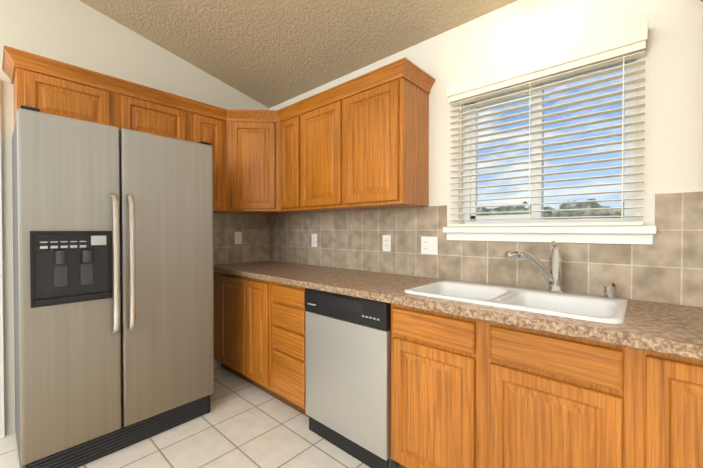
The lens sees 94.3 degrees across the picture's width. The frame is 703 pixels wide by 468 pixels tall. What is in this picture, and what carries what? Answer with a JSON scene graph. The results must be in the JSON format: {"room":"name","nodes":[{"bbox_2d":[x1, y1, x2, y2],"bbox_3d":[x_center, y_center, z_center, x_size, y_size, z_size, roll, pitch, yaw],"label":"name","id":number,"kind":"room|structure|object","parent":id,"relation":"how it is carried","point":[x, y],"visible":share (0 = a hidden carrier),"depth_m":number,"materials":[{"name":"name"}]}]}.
{"room":"kitchen","nodes":[
{"label":"kitchen","id":0,"kind":"room"},
{"bbox_2d":[0,0,269,435],"bbox_3d":[-2.420,-0.600,1.620,0.166,3.600,4.920,1,1,42],"label":"wall","id":1,"kind":"structure","parent":0,"point":[78,33],"depth_m":2.22,"materials":[{"name":"beige paint"}]},
{"bbox_2d":[0,82,4,438],"bbox_3d":[-2.409,0.151,1.510,0.020,2.100,1.087,1,1,42],"label":"door frame","id":2,"kind":"structure","parent":1,"relation":"attached to","point":[2,415],"depth_m":1.91,"materials":[{"name":"white"}]},
{"bbox_2d":[2,45,226,211],"bbox_3d":[-1.509,-0.579,2.253,0.349,0.798,1.221,1,1,42],"label":"upper cabinet","id":3,"kind":"object","parent":1,"relation":"attached to","point":[49,86],"visible":0.73,"depth_m":2.06,"materials":[{"name":"brown wood"}]},
{"bbox_2d":[235,232,241,243],"bbox_3d":[-1.048,0.036,3.021,0.009,0.115,0.070,1,1,42],"label":"electrical outlet","id":4,"kind":"object","parent":1,"relation":"attached to","point":[238,237],"visible":1,"depth_m":3.02,"materials":[{"name":"white plastic"}]},
{"bbox_2d":[0,366,398,467],"bbox_3d":[-0.429,1.251,-0.148,5.520,0.060,4.920,1,1,42],"label":"floor","id":5,"kind":"structure","parent":0,"point":[242,423],"depth_m":1.87,"materials":[{"name":"tile"}]},
{"bbox_2d":[12,105,213,467],"bbox_3d":[-1.429,0.298,2.017,0.732,1.787,0.900,1,1,42],"label":"refrigerator","id":6,"kind":"object","parent":5,"relation":"on","point":[113,289],"visible":1,"depth_m":1.72,"materials":[{"name":"grey metal"}]},
{"bbox_2d":[213,271,244,379],"bbox_3d":[-0.813,0.747,2.876,0.573,0.876,0.604,1,1,42],"label":"base cabinet","id":7,"kind":"object","parent":5,"relation":"on","point":[229,289],"depth_m":2.63,"materials":[{"name":"brown wood"}]},
{"bbox_2d":[245,277,268,393],"bbox_3d":[-0.481,0.751,2.578,0.318,0.876,0.604,1,1,42],"label":"base cabinet","id":8,"kind":"object","parent":5,"relation":"on","point":[256,290],"depth_m":2.36,"materials":[{"name":"brown wood"}]},
{"bbox_2d":[269,281,308,416],"bbox_3d":[-0.221,0.754,2.344,0.382,0.876,0.604,1,1,42],"label":"base cabinet","id":9,"kind":"object","parent":5,"relation":"on","point":[287,343],"depth_m":2.12,"materials":[{"name":"brown wood"}]},
{"bbox_2d":[305,288,398,467],"bbox_3d":[0.138,0.761,1.996,0.605,0.868,0.604,1,1,42],"label":"dishwasher","id":10,"kind":"object","parent":5,"relation":"on","point":[348,373],"visible":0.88,"depth_m":1.74,"materials":[{"name":"silver metal"}]},
{"bbox_2d":[617,345,702,467],"bbox_3d":[1.201,0.769,1.064,0.456,0.876,0.604,1,1,42],"label":"base cabinet","id":11,"kind":"object","parent":5,"relation":"on","point":[660,395],"depth_m":0.94,"materials":[{"name":"brown wood"}]},
{"bbox_2d":[213,260,702,359],"bbox_3d":[0.449,0.304,1.711,3.998,0.039,0.630,1,1,42],"label":"countertop","id":12,"kind":"structure","parent":11,"relation":"on","point":[672,329],"depth_m":1.27,"materials":[{"name":"stone"}]},
{"bbox_2d":[404,279,627,323],"bbox_3d":[0.719,0.364,1.505,0.838,0.175,0.504,1,1,42],"label":"sink","id":13,"kind":"object","parent":12,"relation":"in","point":[592,307],"visible":0.56,"depth_m":1.47,"materials":[{"name":"white ceramic"}]},
{"bbox_2d":[603,282,617,298],"bbox_3d":[1.124,0.244,1.417,0.052,0.066,0.052,1,1,42],"label":"soap dispenser","id":14,"kind":"object","parent":13,"relation":"on","point":[610,290],"visible":1,"depth_m":1.40,"materials":[{"name":"silver metal"}]},
{"bbox_2d":[505,241,563,293],"bbox_3d":[0.861,0.154,1.535,0.213,0.243,0.229,1,1,42],"label":"faucet","id":15,"kind":"object","parent":12,"relation":"on","point":[552,275],"visible":1,"depth_m":1.52,"materials":[{"name":"silver metal"}]},
{"bbox_2d":[79,0,516,107],"bbox_3d":[-0.429,-1.735,-0.184,5.520,1.098,4.920,1,1,42],"label":"ceiling","id":16,"kind":"structure","parent":0,"point":[269,53],"depth_m":2.22,"materials":[{"name":"beige paint"}]},
{"bbox_2d":[269,0,702,306],"bbox_3d":[1.160,-0.600,1.597,5.200,3.600,0.166,1,1,42],"label":"wall","id":17,"kind":"structure","parent":0,"point":[672,100],"depth_m":1.63,"materials":[{"name":"beige paint"}]},
{"bbox_2d":[213,109,303,214],"bbox_3d":[-0.800,-0.586,2.833,0.627,0.798,0.627,1,1,42],"label":"upper cabinet","id":18,"kind":"object","parent":17,"relation":"attached to","point":[253,180],"visible":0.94,"depth_m":2.61,"materials":[{"name":"brown wood"}]},
{"bbox_2d":[311,234,316,246],"bbox_3d":[-0.323,0.054,2.821,0.070,0.115,0.009,1,1,42],"label":"electrical outlet","id":19,"kind":"object","parent":17,"relation":"attached to","point":[314,240],"visible":1,"depth_m":2.81,"materials":[{"name":"white plastic"}]},
{"bbox_2d":[277,57,434,212],"bbox_3d":[-0.038,-0.580,2.334,1.211,0.798,0.349,1,1,42],"label":"upper cabinet","id":20,"kind":"object","parent":17,"relation":"attached to","point":[361,142],"visible":1,"depth_m":2.07,"materials":[{"name":"brown wood"}]},
{"bbox_2d":[383,235,390,250],"bbox_3d":[0.248,0.065,2.308,0.070,0.115,0.009,1,1,42],"label":"electrical outlet","id":21,"kind":"object","parent":17,"relation":"attached to","point":[386,242],"visible":1,"depth_m":2.30,"materials":[{"name":"white plastic"}]},
{"bbox_2d":[421,237,437,254],"bbox_3d":[0.496,0.074,2.085,0.116,0.115,0.009,1,1,42],"label":"outlet","id":22,"kind":"object","parent":17,"relation":"attached to","point":[429,245],"visible":1,"depth_m":2.08,"materials":[{"name":"white plastic"}]},
{"bbox_2d":[443,58,656,244],"bbox_3d":[0.965,-0.395,1.725,0.950,0.873,0.170,1,1,42],"label":"window","id":23,"kind":"structure","parent":17,"relation":"in","point":[629,195],"depth_m":1.70,"materials":[{"name":"white plastic"}]},
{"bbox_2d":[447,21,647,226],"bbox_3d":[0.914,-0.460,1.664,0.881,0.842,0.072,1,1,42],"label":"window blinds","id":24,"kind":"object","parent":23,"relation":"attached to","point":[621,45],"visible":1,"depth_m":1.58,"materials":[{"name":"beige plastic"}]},
{"label":"outside","id":25,"kind":"structure","parent":0,"visible":0},
{"bbox_2d":[477,69,625,218],"bbox_3d":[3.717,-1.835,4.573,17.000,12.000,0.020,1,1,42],"label":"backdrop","id":26,"kind":"structure","parent":25,"point":[581,213],"depth_m":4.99,"materials":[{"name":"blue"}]}
]}

